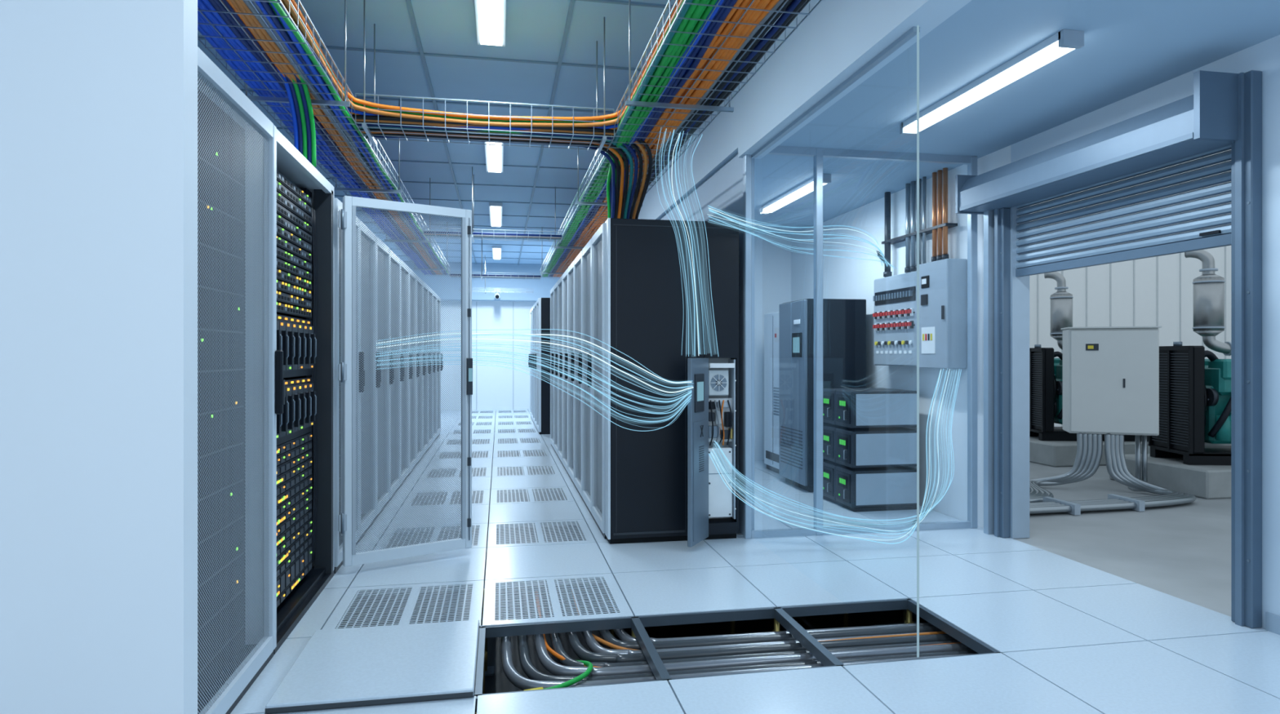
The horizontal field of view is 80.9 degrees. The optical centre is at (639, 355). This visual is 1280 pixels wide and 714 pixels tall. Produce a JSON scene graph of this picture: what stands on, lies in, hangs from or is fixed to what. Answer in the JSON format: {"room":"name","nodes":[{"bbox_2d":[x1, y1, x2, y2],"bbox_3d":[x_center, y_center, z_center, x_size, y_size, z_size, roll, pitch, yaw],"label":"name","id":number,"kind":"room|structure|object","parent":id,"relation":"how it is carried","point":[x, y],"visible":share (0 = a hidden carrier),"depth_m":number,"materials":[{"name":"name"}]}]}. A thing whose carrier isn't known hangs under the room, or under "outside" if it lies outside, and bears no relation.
{"room":"server room","nodes":[
{"label":"server room","id":0,"kind":"room"},
{"bbox_2d":[0,0,197,713],"bbox_3d":[-2.629,-0.380,1.899,2.730,3.200,0.100,0,0,-11],"label":"wall","id":1,"kind":"structure","parent":0,"point":[99,98],"depth_m":2.06,"materials":[{"name":"white paint"}]},
{"bbox_2d":[197,0,675,265],"bbox_3d":[-2.455,-2.030,7.680,5.200,0.100,18.000,0,0,-11],"label":"ceiling","id":2,"kind":"structure","parent":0,"point":[535,28],"depth_m":5.39,"materials":[{"name":"paint"}]},
{"bbox_2d":[197,0,450,276],"bbox_3d":[-2.345,-1.609,7.151,0.500,0.717,10.084,0,0,-11],"label":"cable tray","id":3,"kind":"object","parent":2,"relation":"hanging from","point":[252,98],"visible":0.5,"depth_m":3.76,"materials":[{"name":"metal"}]},
{"bbox_2d":[197,0,448,275],"bbox_3d":[-2.337,-1.141,7.104,0.406,0.403,9.987,0,0,-11],"label":"cable bundle","id":4,"kind":"object","parent":3,"relation":"on","point":[300,98],"visible":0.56,"depth_m":3.58,"materials":[{"name":"plastic"}]},
{"bbox_2d":[197,0,672,265],"bbox_3d":[-2.455,-1.974,7.680,5.200,0.012,18.000,0,0,-11],"label":"grid","id":5,"kind":"object","parent":2,"relation":"attached to","point":[559,64],"depth_m":5.78,"materials":[{"name":"grey metal"}]},
{"bbox_2d":[355,0,614,156],"bbox_3d":[-0.887,-1.609,4.412,1.444,0.717,0.380,0,0,-11],"label":"cable tray","id":6,"kind":"object","parent":2,"relation":"hanging from","point":[364,126],"visible":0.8,"depth_m":4.34,"materials":[{"name":"metal"}]},
{"bbox_2d":[280,0,683,218],"bbox_3d":[-0.812,-1.150,4.019,2.045,0.504,6.800,0,0,-11],"label":"cable bundle","id":7,"kind":"object","parent":6,"relation":"on","point":[620,204],"visible":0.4,"depth_m":4.37,"materials":[{"name":"orange plastic"}]},
{"bbox_2d":[474,0,506,46],"bbox_3d":[-0.785,-1.952,3.923,0.170,0.053,1.560,0,0,-11],"label":"ceiling lamp","id":8,"kind":"object","parent":2,"relation":"attached to","point":[491,15],"depth_m":4.34,"materials":[{"name":"white plastic"}]},
{"bbox_2d":[422,166,562,242],"bbox_3d":[-1.567,-1.599,8.049,1.444,0.737,0.380,0,0,-11],"label":"cable tray","id":9,"kind":"object","parent":2,"relation":"hanging from","point":[473,175],"visible":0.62,"depth_m":8.01,"materials":[{"name":"metal"}]},
{"bbox_2d":[484,142,503,172],"bbox_3d":[-1.392,-1.952,7.166,0.170,0.053,1.560,0,0,-11],"label":"ceiling lamp","id":10,"kind":"object","parent":2,"relation":"attached to","point":[494,153],"depth_m":7.30,"materials":[{"name":"white plastic"}]},
{"bbox_2d":[449,237,541,279],"bbox_3d":[-2.340,-1.599,12.177,1.444,0.737,0.380,0,0,-11],"label":"cable tray","id":11,"kind":"object","parent":2,"relation":"hanging from","point":[495,274],"visible":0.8,"depth_m":12.14,"materials":[{"name":"metal"}]},
{"bbox_2d":[423,231,561,278],"bbox_3d":[-1.951,-1.280,10.101,1.440,0.024,4.396,0,0,-11],"label":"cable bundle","id":12,"kind":"object","parent":11,"relation":"on","point":[533,236],"visible":0.6,"depth_m":8.04,"materials":[{"name":"plastic"}]},
{"bbox_2d":[488,202,502,226],"bbox_3d":[-2.017,-1.952,10.508,0.170,0.053,1.560,0,0,-11],"label":"ceiling lamp","id":13,"kind":"object","parent":2,"relation":"attached to","point":[495,208],"depth_m":10.26,"materials":[{"name":"white plastic"}]},
{"bbox_2d":[458,254,533,293],"bbox_3d":[-2.855,-1.599,14.930,1.444,0.737,0.380,0,0,-11],"label":"cable tray","id":14,"kind":"object","parent":2,"relation":"hanging from","point":[485,289],"visible":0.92,"depth_m":14.90,"materials":[{"name":"metal"}]},
{"bbox_2d":[492,245,501,259],"bbox_3d":[-2.735,-1.952,14.342,0.170,0.053,1.560,0,0,-11],"label":"ceiling lamp","id":15,"kind":"object","parent":2,"relation":"attached to","point":[496,250],"depth_m":14.10,"materials":[{"name":"white plastic"}]},
{"bbox_2d":[540,0,822,278],"bbox_3d":[-0.320,-1.609,6.604,0.560,0.717,11.904,0,0,-11],"label":"cable tray","id":16,"kind":"object","parent":2,"relation":"hanging from","point":[629,103],"visible":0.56,"depth_m":3.77,"materials":[{"name":"metal"}]},
{"bbox_2d":[541,0,810,277],"bbox_3d":[-0.312,-1.312,6.556,0.465,0.062,11.804,0,0,-11],"label":"cable bundle","id":17,"kind":"object","parent":16,"relation":"on","point":[688,11],"visible":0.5,"depth_m":3.44,"materials":[{"name":"plastic"}]},
{"bbox_2d":[440,300,535,410],"bbox_3d":[-3.431,-0.380,16.702,4.000,3.200,0.104,0,0,-11],"label":"wall","id":18,"kind":"structure","parent":0,"point":[494,388],"depth_m":16.69,"materials":[{"name":"white paint"}]},
{"bbox_2d":[404,262,559,302],"bbox_3d":[-3.341,-1.584,16.279,3.820,0.792,0.769,0,0,-11],"label":"ceiling","id":19,"kind":"structure","parent":18,"relation":"attached to","point":[542,287],"depth_m":16.37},
{"bbox_2d":[339,411,928,693],"bbox_3d":[-1.613,1.512,7.939,6.950,0.515,17.800,0,0,-11],"label":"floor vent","id":20,"kind":"object","parent":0,"point":[499,682],"visible":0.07,"depth_m":4.83,"materials":[{"name":"grey metal"}]},
{"bbox_2d":[473,588,1002,713],"bbox_3d":[-0.001,1.472,3.510,2.850,0.496,1.500,0,0,-11],"label":"support frame","id":21,"kind":"object","parent":20,"relation":"on","point":[782,615],"visible":0.3,"depth_m":3.45,"materials":[{"name":"grey metal"}]},
{"bbox_2d":[501,582,977,690],"bbox_3d":[0.904,1.423,3.887,3.194,0.284,1.494,0,0,-11],"label":"pipes","id":22,"kind":"object","parent":20,"relation":"on","point":[743,653],"visible":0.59,"depth_m":3.29,"materials":[{"name":"silver metal"}]},
{"bbox_2d":[523,660,592,691],"bbox_3d":[-0.348,1.290,2.942,0.217,0.078,0.544,0,0,32],"label":"cable","id":23,"kind":"object","parent":22,"relation":"on","point":[588,664],"visible":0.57,"depth_m":2.91,"materials":[{"name":"green plastic"}]},
{"bbox_2d":[375,128,961,544],"bbox_3d":[0.409,-0.041,4.929,4.067,2.459,1.568,0,0,-20],"label":"stream","id":24,"kind":"object","parent":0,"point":[685,402],"visible":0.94,"depth_m":4.80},
{"bbox_2d":[659,152,754,534],"bbox_3d":[-0.379,-0.380,11.049,0.080,3.200,12.140,0,0,-11],"label":"wall","id":25,"kind":"structure","parent":0,"point":[722,190],"depth_m":5.33,"materials":[{"name":"white paint"}]},
{"bbox_2d":[751,25,919,657],"bbox_3d":[0.939,-0.055,4.005,0.030,2.550,1.992,0,0,-11],"label":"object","id":26,"kind":"structure","parent":25,"relation":"in","point":[913,31],"depth_m":3.03,"materials":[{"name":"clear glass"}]},
{"bbox_2d":[230,409,1279,713],"bbox_3d":[2.873,1.270,8.904,16.077,0.100,18.447,0,0,-11],"label":"floor","id":27,"kind":"structure","parent":0,"point":[1072,637],"depth_m":3.87,"materials":[{"name":"tile"}]},
{"bbox_2d":[197,46,284,713],"bbox_3d":[-1.875,0.145,2.533,1.046,2.150,0.860,0,0,-11],"label":"rack","id":28,"kind":"object","parent":27,"relation":"on","point":[241,383],"visible":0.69,"depth_m":2.75,"materials":[{"name":"grey metal"}]},
{"bbox_2d":[274,128,333,654],"bbox_3d":[-2.082,0.145,3.512,1.000,2.150,1.120,0,0,-11],"label":"rack","id":29,"kind":"object","parent":27,"relation":"on","point":[304,197],"visible":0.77,"depth_m":3.76,"materials":[{"name":"grey metal"}]},
{"bbox_2d":[337,195,472,567],"bbox_3d":[-1.347,0.145,4.351,0.770,2.050,0.095,0,0,-34],"label":"door","id":30,"kind":"structure","parent":29,"relation":"attached to","point":[347,217],"depth_m":4.35,"materials":[{"name":"grey metal"}]},
{"bbox_2d":[333,198,364,573],"bbox_3d":[-2.229,0.170,4.426,1.046,2.100,0.680,0,0,-11],"label":"rack","id":31,"kind":"object","parent":27,"relation":"on","point":[338,205],"visible":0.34,"depth_m":4.31,"materials":[{"name":"grey metal"}]},
{"bbox_2d":[357,220,381,542],"bbox_3d":[-2.354,0.170,5.094,1.046,2.100,0.680,0,0,-11],"label":"rack","id":32,"kind":"object","parent":27,"relation":"on","point":[365,229],"visible":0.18,"depth_m":5.47,"materials":[{"name":"grey metal"}]},
{"bbox_2d":[265,619,479,713],"bbox_3d":[-0.994,1.205,2.951,0.692,0.038,0.712,0,0,-11],"label":"floor panel","id":33,"kind":"object","parent":27,"relation":"on","point":[401,664],"depth_m":2.83,"materials":[{"name":"metal"}]},
{"bbox_2d":[374,236,394,520],"bbox_3d":[-2.479,0.170,5.762,1.046,2.100,0.680,0,0,-11],"label":"rack","id":34,"kind":"object","parent":27,"relation":"on","point":[384,274],"visible":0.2,"depth_m":6.14,"materials":[{"name":"grey metal"}]},
{"bbox_2d":[388,249,404,501],"bbox_3d":[-2.604,0.170,6.431,1.046,2.100,0.680,0,0,-11],"label":"rack","id":35,"kind":"object","parent":27,"relation":"on","point":[390,250],"visible":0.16,"depth_m":6.81,"materials":[{"name":"grey metal"}]},
{"bbox_2d":[399,260,413,488],"bbox_3d":[-2.729,0.170,7.099,1.046,2.100,0.680,0,0,-11],"label":"rack","id":36,"kind":"object","parent":27,"relation":"on","point":[403,263],"visible":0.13,"depth_m":7.48,"materials":[{"name":"grey metal"}]},
{"bbox_2d":[408,268,419,475],"bbox_3d":[-2.854,0.170,7.767,1.046,2.100,0.680,0,0,-11],"label":"rack","id":37,"kind":"object","parent":27,"relation":"on","point":[415,442],"visible":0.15,"depth_m":8.14,"materials":[{"name":"grey metal"}]},
{"bbox_2d":[415,276,426,466],"bbox_3d":[-2.980,0.170,8.436,1.046,2.100,0.680,0,0,-11],"label":"rack","id":38,"kind":"object","parent":27,"relation":"on","point":[417,277],"visible":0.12,"depth_m":8.81,"materials":[{"name":"grey metal"}]},
{"bbox_2d":[422,281,431,457],"bbox_3d":[-3.105,0.170,9.104,1.046,2.100,0.680,0,0,-11],"label":"rack","id":39,"kind":"object","parent":27,"relation":"on","point":[424,282],"visible":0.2,"depth_m":9.48,"materials":[{"name":"grey metal"}]},
{"bbox_2d":[427,287,435,449],"bbox_3d":[-3.230,0.170,9.773,1.046,2.100,0.680,0,0,-11],"label":"rack","id":40,"kind":"object","parent":27,"relation":"on","point":[428,287],"visible":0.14,"depth_m":10.15,"materials":[{"name":"grey metal"}]},
{"bbox_2d":[431,291,439,444],"bbox_3d":[-3.355,0.170,10.441,1.046,2.100,0.680,0,0,-11],"label":"rack","id":41,"kind":"object","parent":27,"relation":"on","point":[433,291],"visible":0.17,"depth_m":10.82,"materials":[{"name":"grey metal"}]},
{"bbox_2d":[436,296,443,438],"bbox_3d":[-3.480,0.170,11.109,1.046,2.100,0.680,0,0,-11],"label":"rack","id":42,"kind":"object","parent":27,"relation":"on","point":[437,296],"visible":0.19,"depth_m":11.49,"materials":[{"name":"grey metal"}]},
{"bbox_2d":[528,309,532,419],"bbox_3d":[-1.690,0.170,14.507,0.906,2.100,0.660,0,0,-11],"label":"rack","id":43,"kind":"object","parent":27,"relation":"on","point":[531,309],"visible":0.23,"depth_m":14.71,"materials":[{"name":"grey metal"}]},
{"bbox_2d":[529,306,533,422],"bbox_3d":[-1.569,0.170,13.858,0.906,2.100,0.660,0,0,-11],"label":"rack","id":44,"kind":"object","parent":27,"relation":"on","point":[532,307],"visible":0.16,"depth_m":14.06,"materials":[{"name":"grey metal"}]},
{"bbox_2d":[531,304,535,426],"bbox_3d":[-1.448,0.170,13.209,0.906,2.100,0.660,0,0,-11],"label":"rack","id":45,"kind":"object","parent":27,"relation":"on","point":[534,304],"visible":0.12,"depth_m":13.41,"materials":[{"name":"grey metal"}]},
{"bbox_2d":[533,302,537,429],"bbox_3d":[-1.326,0.170,12.560,0.906,2.100,0.660,0,0,-11],"label":"rack","id":46,"kind":"object","parent":27,"relation":"on","point":[535,302],"visible":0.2,"depth_m":12.76,"materials":[{"name":"grey metal"}]},
{"bbox_2d":[534,297,550,434],"bbox_3d":[-1.205,0.170,11.912,0.906,2.100,0.660,0,0,-11],"label":"rack","id":47,"kind":"object","parent":27,"relation":"on","point":[543,304],"visible":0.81,"depth_m":11.53,"materials":[{"name":"black metal"}]},
{"bbox_2d":[547,286,554,449],"bbox_3d":[-0.744,0.170,9.912,0.906,2.100,0.660,0,0,-11],"label":"rack","id":48,"kind":"object","parent":27,"relation":"on","point":[552,289],"visible":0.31,"depth_m":10.12,"materials":[{"name":"grey metal"}]},
{"bbox_2d":[551,281,558,457],"bbox_3d":[-0.623,0.170,9.264,0.906,2.100,0.660,0,0,-11],"label":"rack","id":49,"kind":"object","parent":27,"relation":"on","point":[555,286],"visible":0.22,"depth_m":9.47,"materials":[{"name":"grey metal"}]},
{"bbox_2d":[555,275,563,466],"bbox_3d":[-0.501,0.170,8.615,0.906,2.100,0.660,0,0,-11],"label":"rack","id":50,"kind":"object","parent":27,"relation":"on","point":[560,281],"visible":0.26,"depth_m":8.82,"materials":[{"name":"grey metal"}]},
{"bbox_2d":[559,269,568,475],"bbox_3d":[-0.380,0.170,7.966,0.906,2.100,0.660,0,0,-11],"label":"rack","id":51,"kind":"object","parent":27,"relation":"on","point":[565,274],"visible":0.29,"depth_m":8.17,"materials":[{"name":"grey metal"}]},
{"bbox_2d":[564,261,575,487],"bbox_3d":[-0.258,0.170,7.317,0.906,2.100,0.660,0,0,-11],"label":"rack","id":52,"kind":"object","parent":27,"relation":"on","point":[571,268],"visible":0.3,"depth_m":7.52,"materials":[{"name":"grey metal"}]},
{"bbox_2d":[570,250,582,500],"bbox_3d":[-0.137,0.170,6.669,0.906,2.100,0.660,0,0,-11],"label":"rack","id":53,"kind":"object","parent":27,"relation":"on","point":[578,260],"visible":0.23,"depth_m":6.87,"materials":[{"name":"grey metal"}]},
{"bbox_2d":[577,239,592,517],"bbox_3d":[-0.016,0.170,6.020,0.906,2.100,0.660,0,0,-11],"label":"rack","id":54,"kind":"object","parent":27,"relation":"on","point":[586,251],"visible":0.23,"depth_m":6.22,"materials":[{"name":"grey metal"}]},
{"bbox_2d":[586,222,607,538],"bbox_3d":[0.106,0.170,5.371,0.906,2.100,0.660,0,0,-11],"label":"rack","id":55,"kind":"object","parent":27,"relation":"on","point":[597,240],"visible":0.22,"depth_m":5.58,"materials":[{"name":"grey metal"}]},
{"bbox_2d":[604,217,738,547],"bbox_3d":[0.237,0.170,4.838,0.875,2.100,0.426,0,0,-11],"label":"tall cabinet","id":56,"kind":"object","parent":27,"relation":"on","point":[664,484],"visible":1,"depth_m":4.88,"materials":[{"name":"black metal"}]},
{"bbox_2d":[764,311,778,473],"bbox_3d":[1.628,0.390,7.859,0.508,1.660,0.550,0,0,-11],"label":"tall cabinet","id":57,"kind":"object","parent":27,"relation":"on","point":[771,320],"visible":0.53,"depth_m":7.85,"materials":[{"name":"grey metal"}]},
{"bbox_2d":[778,298,866,492],"bbox_3d":[1.684,0.360,6.989,0.599,1.720,0.620,0,0,-11],"label":"tall cabinet","id":58,"kind":"object","parent":27,"relation":"on","point":[844,321],"visible":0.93,"depth_m":6.71,"materials":[{"name":"black metal"}]},
{"bbox_2d":[822,387,916,511],"bbox_3d":[1.855,0.752,6.163,0.605,0.935,0.606,0,0,-11],"label":"modules","id":59,"kind":"object","parent":27,"relation":"on","point":[870,451],"visible":0.91,"depth_m":5.89,"materials":[{"name":"grey metal"}]},
{"bbox_2d":[1029,271,1147,441],"bbox_3d":[5.641,-0.011,8.737,2.105,1.977,0.712,0,0,3],"label":"diesel generator","id":60,"kind":"object","parent":27,"relation":"on","point":[1046,371],"visible":0.32,"depth_m":8.67,"materials":[{"name":"grey metal"}]},
{"bbox_2d":[1029,326,1195,515],"bbox_3d":[3.597,0.484,6.352,2.351,1.472,1.164,0,0,-19],"label":"cabinet","id":61,"kind":"object","parent":27,"relation":"on","point":[1111,374],"visible":0.83,"depth_m":6.67,"materials":[{"name":"grey metal"}]},
{"bbox_2d":[1029,436,1231,466],"bbox_3d":[5.695,1.102,8.925,2.600,0.244,1.050,0,0,-11],"label":"concrete plinth","id":62,"kind":"object","parent":27,"relation":"on","point":[1049,453],"visible":0.2,"depth_m":8.30,"materials":[{"name":"grey concrete"}]},
{"bbox_2d":[1109,453,1231,499],"bbox_3d":[5.977,1.102,7.096,2.600,0.244,1.050,0,0,-11],"label":"concrete plinth","id":63,"kind":"object","parent":27,"relation":"on","point":[1203,482],"visible":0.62,"depth_m":6.55,"materials":[{"name":"grey concrete"}]},
{"bbox_2d":[1147,249,1231,465],"bbox_3d":[5.941,-0.011,6.860,2.105,1.977,0.712,0,0,3],"label":"diesel generator","id":64,"kind":"object","parent":27,"relation":"on","point":[1195,390],"visible":0.7,"depth_m":6.79,"materials":[{"name":"grey metal"}]},
{"bbox_2d":[754,234,791,460],"bbox_3d":[0.946,-0.090,8.672,1.650,2.620,0.100,0,0,-11],"label":"wall","id":65,"kind":"structure","parent":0,"point":[772,262],"depth_m":8.71,"materials":[{"name":"white paint"}]},
{"bbox_2d":[638,0,971,219],"bbox_3d":[0.160,-1.655,8.169,0.160,0.650,18.000,0,0,-11],"label":"beam","id":66,"kind":"structure","parent":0,"point":[837,37],"depth_m":4.05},
{"bbox_2d":[657,0,1279,235],"bbox_3d":[1.811,-1.740,4.103,1.870,0.680,9.400,0,0,-11],"label":"ceiling","id":67,"kind":"structure","parent":0,"point":[1131,47],"depth_m":3.85,"materials":[{"name":"white paint"}]},
{"bbox_2d":[761,173,831,213],"bbox_3d":[1.310,-1.367,6.426,0.100,0.065,1.290,0,0,-11],"label":"lamp","id":68,"kind":"object","parent":67,"relation":"attached to","point":[806,187],"visible":0.84,"depth_m":6.36,"materials":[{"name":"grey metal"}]},
{"bbox_2d":[900,29,1084,135],"bbox_3d":[1.745,-1.367,3.887,0.100,0.065,1.340,0,0,-11],"label":"lamp","id":69,"kind":"object","parent":67,"relation":"attached to","point":[1065,41],"visible":0.89,"depth_m":3.66,"materials":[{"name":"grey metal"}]},
{"bbox_2d":[791,34,1279,629],"bbox_3d":[2.671,-0.065,4.264,0.120,2.670,9.400,0,0,-11],"label":"wall","id":70,"kind":"structure","parent":0,"point":[846,278],"depth_m":5.50,"materials":[{"name":"paint"}]},
{"bbox_2d":[742,145,977,538],"bbox_3d":[1.534,-0.090,5.150,1.710,2.620,0.050,0,0,-11],"label":"window frame","id":71,"kind":"structure","parent":70,"relation":"in","point":[818,153],"depth_m":5.07,"materials":[{"name":"metal"}]},
{"bbox_2d":[881,168,957,277],"bbox_3d":[2.224,-1.031,6.037,0.103,0.734,0.950,0,0,-11],"label":"conduit riser","id":72,"kind":"object","parent":70,"relation":"attached to","point":[910,237],"visible":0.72,"depth_m":5.95,"materials":[{"name":"grey metal"}]},
{"bbox_2d":[872,258,967,368],"bbox_3d":[2.193,-0.300,6.001,0.178,0.800,1.130,0,0,-11],"label":"electrical panel","id":73,"kind":"object","parent":70,"relation":"attached to","point":[943,283],"visible":0.98,"depth_m":5.70,"materials":[{"name":"grey metal"}]},
{"bbox_2d":[955,70,1262,628],"bbox_3d":[2.533,-0.025,4.256,0.405,2.490,1.875,0,0,-11],"label":"shutter door","id":74,"kind":"structure","parent":70,"relation":"in","point":[1224,111],"depth_m":3.93,"materials":[{"name":"grey metal"}]},
{"bbox_2d":[1265,612,1279,635],"bbox_3d":[3.125,1.180,1.480,0.012,0.080,3.760,0,0,-11],"label":"baseboard","id":75,"kind":"structure","parent":70,"relation":"attached to","point":[1272,621],"depth_m":3.30,"materials":[{"name":"metal"}]},
{"bbox_2d":[1029,149,1231,426],"bbox_3d":[7.012,-1.030,5.941,9.030,4.500,11.100,0,0,-11],"label":"wall","id":76,"kind":"structure","parent":0,"point":[1157,291],"depth_m":11.62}
]}

